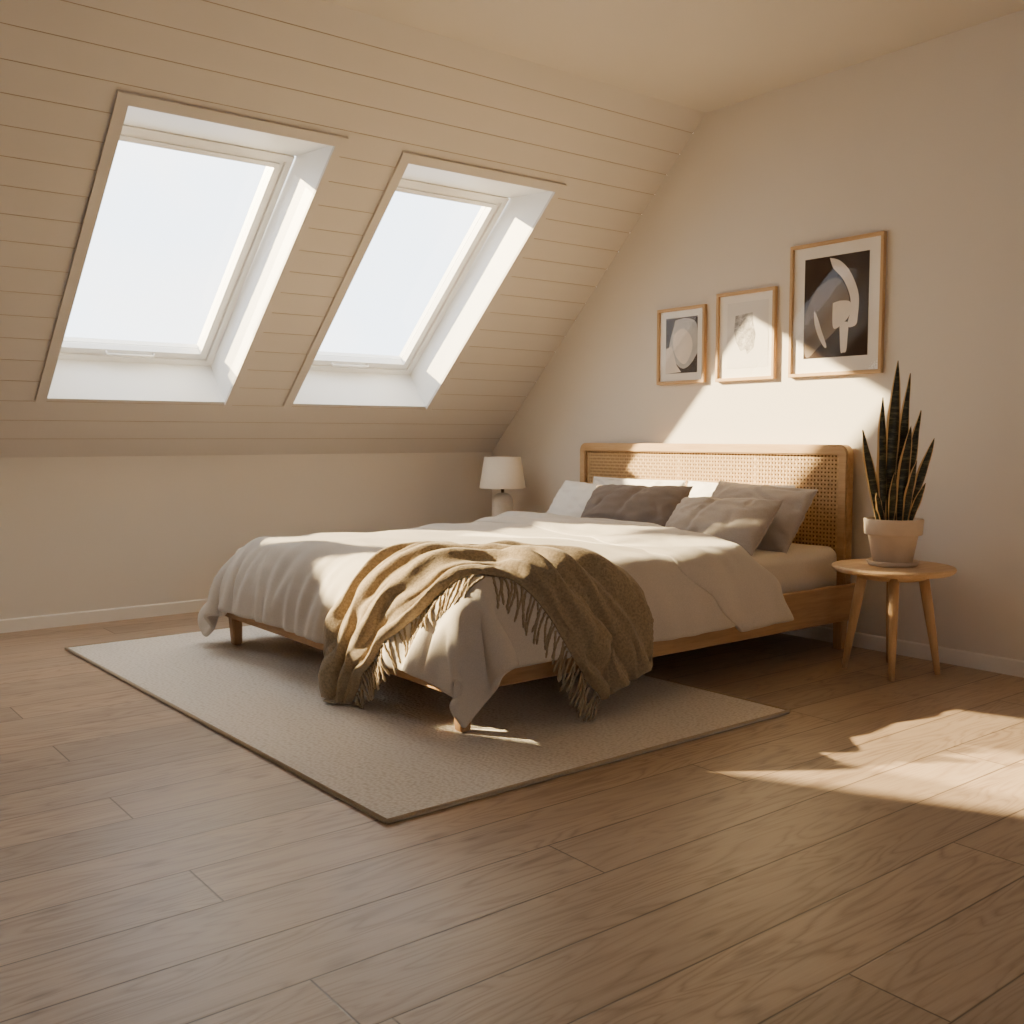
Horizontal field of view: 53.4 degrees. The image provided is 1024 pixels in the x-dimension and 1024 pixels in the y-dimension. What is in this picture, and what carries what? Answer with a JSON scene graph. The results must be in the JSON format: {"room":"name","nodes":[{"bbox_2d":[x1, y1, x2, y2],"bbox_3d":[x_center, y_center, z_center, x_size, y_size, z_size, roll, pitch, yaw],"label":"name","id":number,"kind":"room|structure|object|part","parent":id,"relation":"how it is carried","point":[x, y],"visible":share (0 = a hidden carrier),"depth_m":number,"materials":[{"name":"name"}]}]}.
{"room":"bedroom","nodes":[
{"label":"bedroom","id":0,"kind":"room"},
{"bbox_2d":[0,452,491,619],"bbox_3d":[-3.169,0.205,5.105,7.680,0.940,0.001,-3,5,-38],"label":"wall","id":1,"kind":"structure","parent":0,"point":[77,534],"depth_m":6.02,"materials":[{"name":"paint"}]},
{"bbox_2d":[0,599,206,632],"bbox_3d":[-3.164,0.638,5.132,7.680,0.072,0.014,-3,5,-38],"label":"baseboard","id":2,"kind":"structure","parent":1,"relation":"attached to","point":[162,609],"depth_m":5.77,"materials":[{"name":"white paint"}]},
{"bbox_2d":[0,0,705,457],"bbox_3d":[-2.550,-1.167,4.213,7.680,1.927,2.006,-3,5,-38],"label":"ceiling","id":3,"kind":"structure","parent":0,"point":[391,88],"depth_m":5.04,"materials":[{"name":"white wood"}]},
{"bbox_2d":[35,90,347,405],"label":"frame","id":4,"kind":"structure","parent":3,"relation":"attached to","point":[206,370],"depth_m":5.29,"materials":[{"name":"white paint"}]},
{"bbox_3d":[-2.110,-0.874,5.626,0.273,0.029,0.029,-3,5,-38],"label":"handle","id":5,"kind":"part","parent":4,"relation":"part of","materials":[{"name":"white paint"}]},
{"bbox_3d":[-1.840,-1.359,5.285,1.006,1.012,1.052,-3,5,-38],"label":"frame","id":6,"kind":"part","parent":4,"relation":"part of","materials":[{"name":"white paint"}]},
{"bbox_3d":[-1.822,-1.327,5.264,0.946,0.970,1.008,-3,5,-38],"label":"sash","id":7,"kind":"part","parent":4,"relation":"part of","materials":[{"name":"white paint"}]},
{"bbox_3d":[-1.819,-1.321,5.260,1.006,1.033,1.072,-3,5,-38],"label":"frame","id":8,"kind":"part","parent":4,"relation":"part of","materials":[{"name":"white paint"}]},
{"bbox_2d":[283,151,566,409],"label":"frame","id":9,"kind":"structure","parent":3,"relation":"attached to","point":[512,204],"depth_m":6.18,"materials":[{"name":"white paint"}]},
{"bbox_3d":[-1.028,-0.936,6.472,0.273,0.029,0.029,-3,5,-38],"label":"handle","id":10,"kind":"part","parent":9,"relation":"part of","materials":[{"name":"white paint"}]},
{"bbox_3d":[-0.761,-1.417,6.135,1.009,1.003,1.042,-3,5,-38],"label":"frame","id":11,"kind":"part","parent":9,"relation":"part of","materials":[{"name":"white paint"}]},
{"bbox_3d":[-0.743,-1.385,6.115,0.949,0.961,0.998,-3,5,-38],"label":"sash","id":12,"kind":"part","parent":9,"relation":"part of","materials":[{"name":"white paint"}]},
{"bbox_3d":[-0.740,-1.379,6.111,1.009,1.024,1.062,-3,5,-38],"label":"frame","id":13,"kind":"part","parent":9,"relation":"part of","materials":[{"name":"white paint"}]},
{"bbox_2d":[0,612,1023,1023],"bbox_3d":[-0.283,0.944,1.472,7.680,0.001,9.350,-3,5,-38],"label":"floor","id":14,"kind":"structure","parent":0,"point":[854,854],"depth_m":2.50,"materials":[{"name":"brown wood"}]},
{"bbox_2d":[65,625,789,823],"bbox_3d":[-0.574,0.717,4.450,1.863,0.014,2.964,-3,5,-38],"label":"rug","id":15,"kind":"object","parent":14,"relation":"on","point":[400,756],"visible":0.66,"depth_m":3.72,"materials":[{"name":"beige carpet"}]},
{"bbox_2d":[225,443,854,731],"bbox_3d":[0.131,0.172,5.060,2.490,1.012,2.080,-3,5,-38],"label":"bed","id":16,"kind":"object","parent":14,"relation":"on","point":[828,469],"visible":0.29,"depth_m":5.17,"materials":[{"name":"brown wood"}]},
{"bbox_3d":[-1.392,0.520,5.099,0.066,0.288,0.066,-3,5,-38],"label":"leg","id":17,"kind":"part","parent":16,"relation":"part of","materials":[{"name":"brown wood"}]},
{"bbox_3d":[-0.835,0.486,4.324,0.035,0.175,2.080,-3,5,-38],"label":"foot rail","id":18,"kind":"part","parent":16,"relation":"part of","materials":[{"name":"brown wood"}]},
{"bbox_3d":[-0.176,0.632,3.585,0.066,0.288,0.066,-3,5,-38],"label":"leg","id":19,"kind":"part","parent":16,"relation":"part of","materials":[{"name":"brown wood"}]},
{"bbox_2d":[236,543,836,592],"bbox_3d":[0.112,0.283,5.081,2.345,0.234,1.945,-3,5,-38],"label":"mattress","id":20,"kind":"object","parent":16,"relation":"on","point":[803,567],"visible":0.04,"depth_m":4.86,"materials":[{"name":"white fabric"}]},
{"bbox_2d":[198,511,793,727],"bbox_3d":[-0.164,0.364,4.735,2.011,0.563,2.441,-3,5,-38],"label":"duvet","id":21,"kind":"object","parent":20,"relation":"on","point":[692,583],"visible":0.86,"depth_m":4.21,"materials":[{"name":"fabric"}]},
{"bbox_2d":[318,540,653,721],"bbox_3d":[-0.134,0.439,3.750,1.315,0.642,0.532,0,4,6],"label":"throw blanket","id":22,"kind":"object","parent":21,"relation":"on","point":[601,614],"visible":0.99,"depth_m":3.70,"materials":[{"name":"fabric"}]},
{"bbox_2d":[546,480,601,517],"bbox_3d":[0.478,-0.025,6.046,0.237,0.301,0.715,-3,5,-39],"label":"pillow","id":23,"kind":"object","parent":20,"relation":"on","point":[571,499],"visible":0.34,"depth_m":6.11,"materials":[{"name":"white fabric"}]},
{"bbox_2d":[581,484,692,526],"bbox_3d":[0.643,-0.003,5.514,0.255,0.293,0.692,-4,6,-42],"label":"cushion","id":24,"kind":"object","parent":20,"relation":"on","point":[655,504],"visible":0.51,"depth_m":5.40,"materials":[{"name":"grey fabric"}]},
{"bbox_2d":[593,476,685,485],"bbox_3d":[0.718,-0.051,6.042,0.158,0.296,0.767,-4,6,-41],"label":"pillow","id":25,"kind":"object","parent":20,"relation":"on","point":[596,480],"visible":0.16,"depth_m":6.01,"materials":[{"name":"white fabric"}]},
{"bbox_2d":[665,496,782,555],"bbox_3d":[1.000,0.062,4.997,0.255,0.273,0.650,-3,5,-36],"label":"pillow","id":26,"kind":"object","parent":20,"relation":"on","point":[744,522],"visible":0.7,"depth_m":4.85,"materials":[{"name":"beige fabric"}]},
{"bbox_2d":[688,481,794,496],"bbox_3d":[1.189,-0.011,5.446,0.147,0.286,0.725,-3,5,-36],"label":"pillow","id":27,"kind":"object","parent":20,"relation":"on","point":[700,489],"visible":0.1,"depth_m":5.60,"materials":[{"name":"white fabric"}]},
{"bbox_2d":[711,481,817,553],"bbox_3d":[1.201,0.021,5.127,0.242,0.330,0.674,-3,5,-33],"label":"pillow","id":28,"kind":"object","parent":20,"relation":"on","point":[779,536],"visible":0.39,"depth_m":4.91,"materials":[{"name":"beige fabric"}]},
{"bbox_3d":[0.754,0.490,4.271,2.400,0.175,0.035,-3,5,-38],"label":"rail","id":29,"kind":"part","parent":16,"relation":"part of","materials":[{"name":"brown wood"}]},
{"bbox_3d":[1.061,0.047,5.831,0.004,0.791,1.892,-3,5,-38],"label":"cane panel","id":30,"kind":"part","parent":16,"relation":"part of","materials":[{"name":"beige wicker"}]},
{"bbox_3d":[1.066,0.050,5.835,0.055,0.882,1.975,-3,5,-38],"label":"headboard","id":31,"kind":"part","parent":16,"relation":"part of","materials":[{"name":"beige wicker"}]},
{"bbox_3d":[1.631,0.531,5.037,0.066,0.300,0.066,-3,5,-38],"label":"leg","id":32,"kind":"part","parent":16,"relation":"part of","materials":[{"name":"brown wood"}]},
{"bbox_2d":[832,559,956,681],"bbox_3d":[1.698,0.478,4.550,0.524,0.482,0.524,-3,5,-38],"label":"side table","id":33,"kind":"object","parent":14,"relation":"on","point":[924,571],"visible":0.92,"depth_m":4.45,"materials":[{"name":"brown wood"}]},
{"bbox_3d":[1.551,0.487,4.599,0.108,0.456,0.046,1,4,17],"label":"leg","id":34,"kind":"part","parent":33,"relation":"part of","materials":[{"name":"brown wood"}]},
{"bbox_3d":[1.748,0.480,4.697,0.046,0.456,0.108,1,4,17],"label":"leg","id":35,"kind":"part","parent":33,"relation":"part of","materials":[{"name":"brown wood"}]},
{"bbox_3d":[1.649,0.501,4.404,0.045,0.456,0.107,1,4,17],"label":"leg","id":36,"kind":"part","parent":33,"relation":"part of","materials":[{"name":"brown wood"}]},
{"bbox_2d":[862,361,934,567],"bbox_3d":[1.690,-0.214,4.495,0.259,0.904,0.249,-3,5,-38],"label":"potted plant","id":37,"kind":"object","parent":33,"relation":"on","point":[896,491],"visible":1,"depth_m":4.48,"materials":[{"name":"green plant"}]},
{"bbox_3d":[1.694,0.162,4.526,0.216,0.134,0.216,-3,5,-38],"label":"pot","id":38,"kind":"part","parent":37,"relation":"part of","materials":[{"name":"ceramic"}]},
{"bbox_3d":[1.846,0.494,4.501,0.108,0.456,0.046,1,4,17],"label":"leg","id":39,"kind":"part","parent":33,"relation":"part of","materials":[{"name":"brown wood"}]},
{"bbox_3d":[-0.037,0.302,6.926,0.356,0.482,0.356,-3,5,-38],"label":"side table","id":40,"kind":"object","parent":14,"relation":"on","visible":0},
{"bbox_2d":[479,456,525,516],"bbox_3d":[-0.064,-0.155,6.878,0.314,0.436,0.314,-3,5,-38],"label":"table lamp","id":41,"kind":"object","parent":40,"relation":"on","point":[501,472],"visible":0.8,"depth_m":6.76,"materials":[{"name":"fabric"}]},
{"bbox_3d":[-0.064,-0.267,6.869,0.314,0.210,0.314,-3,5,-38],"label":"lamp shade","id":42,"kind":"part","parent":41,"relation":"part of","materials":[{"name":"fabric"}]},
{"bbox_2d":[322,0,1023,112],"bbox_3d":[0.336,-1.857,0.474,7.680,0.001,7.344,-3,5,-38],"label":"ceiling","id":43,"kind":"structure","parent":0,"point":[705,56],"depth_m":4.58,"materials":[{"name":"paint"}]},
{"bbox_2d":[492,9,1023,660],"bbox_3d":[2.738,-0.660,3.730,0.001,2.867,9.350,-3,5,-38],"label":"wall","id":44,"kind":"structure","parent":0,"point":[921,144],"depth_m":4.96,"materials":[{"name":"paint"}]},
{"bbox_2d":[656,304,706,384],"bbox_3d":[0.986,-0.969,5.925,0.025,0.442,0.370,-3,5,-38],"label":"picture frame","id":45,"kind":"object","parent":44,"relation":"attached to","point":[681,331],"visible":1,"depth_m":5.92,"materials":[{"name":"brown wood"}]},
{"bbox_2d":[665,315,697,373],"bbox_3d":[0.987,-0.971,5.926,0.001,0.322,0.246,-3,5,-38],"label":"artwork","id":46,"kind":"object","parent":45,"relation":"attached to","point":[681,331],"depth_m":5.93},
{"bbox_2d":[715,286,777,381],"bbox_3d":[1.275,-0.963,5.555,0.025,0.488,0.403,-3,5,-38],"label":"picture frame","id":47,"kind":"object","parent":44,"relation":"attached to","point":[746,320],"visible":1,"depth_m":5.55,"materials":[{"name":"brown wood"}]},
{"bbox_2d":[727,299,768,368],"bbox_3d":[1.284,-0.968,5.548,0.001,0.358,0.281,-3,5,-38],"label":"artwork","id":48,"kind":"object","parent":47,"relation":"attached to","point":[747,319],"depth_m":5.54,"materials":[{"name":"paper"}]},
{"bbox_2d":[788,231,886,377],"bbox_3d":[1.623,-1.026,5.106,0.025,0.675,0.541,-3,5,-38],"label":"picture frame","id":49,"kind":"object","parent":44,"relation":"attached to","point":[838,286],"visible":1,"depth_m":5.09,"materials":[{"name":"brown wood"}]},
{"bbox_2d":[803,250,869,358],"bbox_3d":[1.624,-1.033,5.107,0.001,0.505,0.373,-3,5,-38],"label":"artwork","id":50,"kind":"object","parent":49,"relation":"attached to","point":[836,284],"depth_m":5.10},
{"bbox_2d":[783,626,1023,677],"bbox_3d":[2.732,0.734,3.828,0.014,0.072,9.350,-3,5,-38],"label":"baseboard","id":51,"kind":"structure","parent":44,"relation":"attached to","point":[1008,666],"depth_m":4.80,"materials":[{"name":"white paint"}]}
]}

